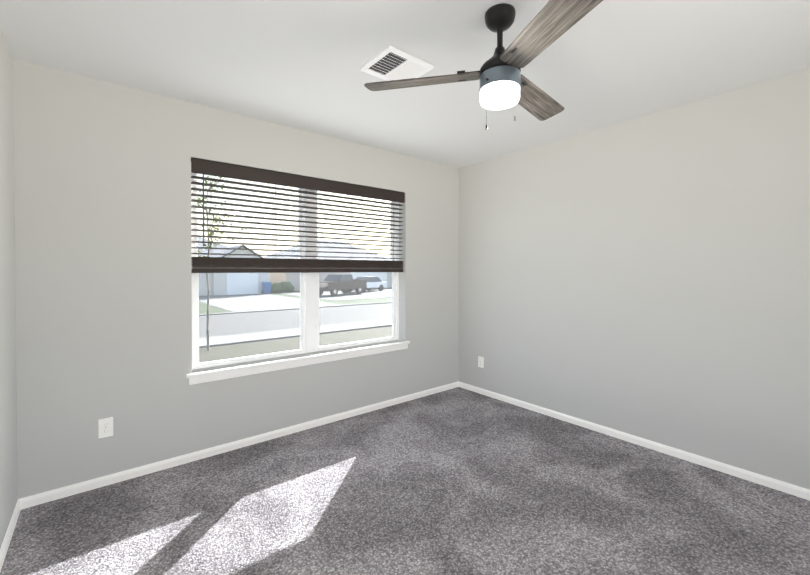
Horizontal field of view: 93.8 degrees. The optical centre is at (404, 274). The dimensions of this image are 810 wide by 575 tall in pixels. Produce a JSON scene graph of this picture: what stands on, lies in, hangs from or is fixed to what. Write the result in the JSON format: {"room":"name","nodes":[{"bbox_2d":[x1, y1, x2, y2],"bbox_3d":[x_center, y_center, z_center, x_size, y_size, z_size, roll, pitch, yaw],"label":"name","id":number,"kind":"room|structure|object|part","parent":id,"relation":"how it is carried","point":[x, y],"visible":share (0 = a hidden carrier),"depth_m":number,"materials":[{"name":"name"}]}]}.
{"room":"empty bedroom","nodes":[
{"label":"empty bedroom","id":0,"kind":"room"},
{"bbox_2d":[0,29,17,547],"bbox_3d":[-0.969,0.079,0.481,0.200,2.440,4.276,-1,1,-39],"label":"wall","id":1,"kind":"structure","parent":0,"point":[8,447],"depth_m":1.87,"materials":[{"name":"paint"}]},
{"bbox_2d":[0,500,20,571],"bbox_3d":[-0.883,1.270,0.556,0.012,0.057,3.864,-1,1,-39],"label":"baseboard","id":2,"kind":"structure","parent":1,"relation":"attached to","point":[9,533],"depth_m":1.82,"materials":[{"name":"white wood"}]},
{"bbox_2d":[13,59,458,498],"bbox_3d":[-0.816,0.048,3.224,3.485,2.440,0.200,-1,1,-39],"label":"wall","id":3,"kind":"structure","parent":0,"point":[102,197],"depth_m":2.41,"materials":[{"name":"paint"}]},
{"bbox_2d":[98,417,112,437],"bbox_3d":[-1.813,0.929,2.296,0.070,0.114,0.007,-1,1,-39],"label":"outlet","id":4,"kind":"object","parent":3,"relation":"attached to","point":[100,428],"depth_m":2.29,"materials":[{"name":"white plastic"}]},
{"bbox_2d":[18,381,458,509],"bbox_3d":[-0.749,1.241,3.154,3.485,0.057,0.012,-1,1,-39],"label":"baseboard","id":5,"kind":"structure","parent":3,"relation":"attached to","point":[58,493],"depth_m":2.62,"materials":[{"name":"white wood"}]},
{"bbox_2d":[186,172,409,384],"bbox_3d":[-0.768,-0.032,3.223,1.945,1.550,0.210,-1,1,-39],"label":"window unit","id":6,"kind":"structure","parent":3,"relation":"in","point":[309,335],"depth_m":3.20,"materials":[{"name":"white plastic"}]},
{"bbox_2d":[191,157,404,272],"bbox_3d":[-0.752,-0.410,3.199,1.863,0.789,0.081,-1,1,-39],"label":"window blind","id":7,"kind":"object","parent":6,"relation":"attached to","point":[215,264],"visible":0.94,"depth_m":3.02,"materials":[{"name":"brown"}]},
{"bbox_2d":[0,387,809,574],"bbox_3d":[0.464,1.336,1.652,3.885,0.100,4.276,-1,1,-39],"label":"floor","id":8,"kind":"structure","parent":0,"point":[458,481],"depth_m":2.05,"materials":[{"name":"carpet"}]},
{"bbox_2d":[0,0,809,167],"bbox_3d":[0.464,-1.214,1.624,3.885,0.120,4.276,-1,1,-39],"label":"ceiling","id":9,"kind":"structure","parent":0,"point":[297,64],"depth_m":2.01,"materials":[{"name":"grey paint"}]},
{"bbox_2d":[360,46,433,80],"bbox_3d":[-0.046,-1.153,2.121,0.310,0.014,0.280,-1,1,-39],"label":"ceiling vent","id":10,"kind":"object","parent":9,"relation":"in","point":[389,63],"visible":0.96,"depth_m":2.10,"materials":[{"name":"white metal"}]},
{"bbox_2d":[364,0,602,129],"bbox_3d":[0.516,-0.887,1.710,1.043,0.535,1.093,-1,1,-39],"label":"ceiling fan","id":11,"kind":"object","parent":9,"relation":"hanging from","point":[505,83],"visible":0.98,"depth_m":1.62,"materials":[{"name":"brown wood"}]},
{"label":"blade","id":12,"kind":"part","parent":11,"relation":"part of","materials":[{"name":"brown wood"}]},
{"bbox_3d":[0.442,-1.023,1.686,0.336,0.264,0.355,-1,1,-39],"label":"motor","id":13,"kind":"part","parent":11,"relation":"part of","materials":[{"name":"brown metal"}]},
{"bbox_3d":[0.421,-0.787,1.682,0.172,0.062,0.172,-1,1,-39],"label":"light glass","id":14,"kind":"part","parent":11,"relation":"part of","materials":[{"name":"white glass"}]},
{"bbox_3d":[0.425,-0.736,1.677,0.197,0.196,0.007,-1,1,-39],"label":"pull chain","id":15,"kind":"part","parent":11,"relation":"part of","materials":[{"name":"grey metal"}]},
{"bbox_3d":[0.656,-0.893,1.937,0.140,0.006,0.535,-17,-11,41],"label":"blade","id":16,"kind":"part","parent":11,"relation":"part of","materials":[{"name":"brown wood"}]},
{"bbox_3d":[0.516,-0.887,1.347,0.140,0.006,0.535,13,-3,-16],"label":"blade","id":17,"kind":"part","parent":11,"relation":"part of","materials":[{"name":"brown wood"}]},
{"bbox_2d":[459,69,809,489],"bbox_3d":[1.898,0.053,2.796,0.200,2.440,4.276,-1,1,-39],"label":"wall","id":18,"kind":"structure","parent":0,"point":[647,277],"depth_m":2.71,"materials":[{"name":"paint"}]},
{"bbox_2d":[478,356,483,367],"bbox_3d":[0.800,0.925,4.000,0.007,0.114,0.070,-1,1,-39],"label":"electrical outlet","id":19,"kind":"object","parent":18,"relation":"attached to","point":[481,362],"visible":1,"depth_m":3.99,"materials":[{"name":"white plastic"}]},
{"bbox_2d":[459,382,809,500],"bbox_3d":[1.819,1.245,2.737,0.012,0.057,3.864,-1,1,-39],"label":"baseboard","id":20,"kind":"structure","parent":18,"relation":"attached to","point":[788,488],"depth_m":2.70,"materials":[{"name":"white wood"}]},
{"label":"outside","id":21,"kind":"structure","parent":0,"visible":0},
{"bbox_2d":[199,288,391,313],"bbox_3d":[-45.519,1.103,104.124,220.000,0.300,180.400,-1,1,-39],"label":"ground","id":22,"kind":"structure","parent":21,"point":[203,309],"depth_m":25.50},
{"bbox_2d":[199,273,269,295],"bbox_3d":[-19.833,0.333,35.846,10.200,2.750,10.900,-1,1,-39],"label":"house","id":23,"kind":"structure","parent":22,"relation":"on","point":[204,286],"depth_m":31.43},
{"bbox_2d":[198,237,229,256],"bbox_3d":[-19.833,-2.252,35.817,11.100,2.780,11.800,-1,1,-39],"label":"house roof","id":24,"kind":"structure","parent":23,"relation":"on","point":[212,246],"depth_m":33.88,"materials":[{"name":"grey"}]},
{"bbox_2d":[218,245,262,257],"bbox_3d":[-15.085,-1.686,34.002,5.300,1.772,3.900,-1,1,-39],"label":"gable roof","id":25,"kind":"structure","parent":23,"relation":"on","point":[231,251],"depth_m":32.74,"materials":[{"name":"grey"}]},
{"bbox_2d":[212,246,268,295],"bbox_3d":[-14.240,-0.360,32.970,4.500,4.200,0.610,-1,1,-39],"label":"wall","id":26,"kind":"structure","parent":22,"relation":"on","point":[221,281],"depth_m":32.17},
{"bbox_2d":[227,273,257,294],"bbox_3d":[-14.025,0.642,32.731,2.580,2.160,0.090,-1,1,-39],"label":"garage door","id":27,"kind":"structure","parent":26,"relation":"attached to","point":[237,283],"depth_m":32.69,"materials":[{"name":"white"}]},
{"bbox_2d":[199,294,339,311],"bbox_3d":[-10.497,1.804,26.209,6.200,0.020,14.450,-1,1,-39],"label":"driveway","id":28,"kind":"structure","parent":22,"relation":"on","point":[257,302],"depth_m":24.47,"materials":[{"name":"grey concrete"}]},
{"bbox_2d":[261,282,271,293],"bbox_3d":[-12.275,1.183,33.578,0.660,1.060,0.820,-1,1,-39],"label":"trash bin","id":29,"kind":"object","parent":28,"relation":"on","point":[267,288],"depth_m":33.33,"materials":[{"name":"blue plastic"}]},
{"bbox_2d":[271,282,293,292],"bbox_3d":[-11.674,1.230,36.032,2.325,1.118,1.286,-1,1,-39],"label":"bushes","id":30,"kind":"object","parent":22,"relation":"on","point":[280,288],"depth_m":35.67,"materials":[{"name":"green plant"}]},
{"bbox_2d":[199,302,391,315],"bbox_3d":[11.051,1.698,34.063,220.000,0.060,0.300,-1,1,-39],"label":"curb","id":31,"kind":"object","parent":22,"relation":"on","point":[284,309],"depth_m":19.68,"materials":[{"name":"grey concrete"}]},
{"bbox_2d":[270,272,391,290],"bbox_3d":[-9.659,0.139,46.565,14.500,2.900,11.000,-1,1,-39],"label":"house","id":32,"kind":"structure","parent":22,"relation":"on","point":[290,275],"depth_m":39.77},
{"bbox_2d":[264,240,389,260],"bbox_3d":[-9.659,-2.671,46.534,15.400,3.080,11.900,-1,1,-39],"label":"house roof","id":33,"kind":"structure","parent":32,"relation":"on","point":[338,250],"depth_m":44.41,"materials":[{"name":"grey"}]},
{"bbox_2d":[351,272,386,287],"bbox_3d":[-4.127,0.508,43.935,5.000,2.180,0.090,-1,1,-39],"label":"door","id":34,"kind":"structure","parent":32,"relation":"attached to","point":[375,274],"depth_m":44.17,"materials":[{"name":"white"}]},
{"bbox_2d":[278,289,391,300],"bbox_3d":[-3.211,1.711,34.694,13.400,0.020,11.200,-1,1,-39],"label":"driveway","id":35,"kind":"structure","parent":22,"relation":"on","point":[340,295],"depth_m":31.25,"materials":[{"name":"grey concrete"}]},
{"bbox_2d":[319,274,366,295],"bbox_3d":[-5.512,0.859,32.441,1.813,1.716,5.192,0,1,31],"label":"truck","id":36,"kind":"object","parent":35,"relation":"on","point":[337,286],"depth_m":31.62,"materials":[{"name":"grey metal"}]},
{"bbox_3d":[-5.648,0.255,32.208,2.326,0.502,2.253,-1,1,-39],"label":"glass","id":37,"kind":"part","parent":36,"relation":"part of","materials":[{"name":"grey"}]},
{"bbox_2d":[349,277,386,291],"bbox_3d":[-3.895,0.950,37.603,1.840,1.420,4.500,0,1,36],"label":"car","id":38,"kind":"object","parent":35,"relation":"on","point":[379,283],"depth_m":37.48,"materials":[{"name":"white metal"}]},
{"bbox_3d":[-3.748,0.488,37.800,2.962,0.500,2.354,-1,1,-39],"label":"glass","id":39,"kind":"part","parent":38,"relation":"part of","materials":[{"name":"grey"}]},
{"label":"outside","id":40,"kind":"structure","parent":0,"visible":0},
{"bbox_2d":[199,326,391,362],"bbox_3d":[16.251,1.949,27.626,220.000,0.300,16.254,-1,1,-39],"label":"lawn","id":41,"kind":"structure","parent":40,"point":[274,342],"depth_m":10.73,"materials":[{"name":"plant"}]},
{"bbox_2d":[197,176,245,349],"bbox_3d":[-5.137,-0.508,9.911,2.120,5.008,1.918,-1,1,-39],"label":"sapling","id":42,"kind":"object","parent":41,"relation":"on","point":[207,322],"depth_m":9.93,"materials":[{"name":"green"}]},
{"bbox_2d":[199,319,391,347],"bbox_3d":[15.700,1.769,28.306,220.000,0.045,1.400,-1,1,-39],"label":"sidewalk","id":43,"kind":"structure","parent":41,"relation":"on","point":[261,335],"depth_m":12.33,"materials":[{"name":"white concrete"}]},
{"bbox_2d":[199,303,391,337],"bbox_3d":[13.203,1.751,31.399,220.000,0.012,6.450,-1,1,-39],"label":"street","id":44,"kind":"structure","parent":41,"relation":"on","point":[291,315],"depth_m":16.42,"materials":[{"name":"grey asphalt"}]}
]}

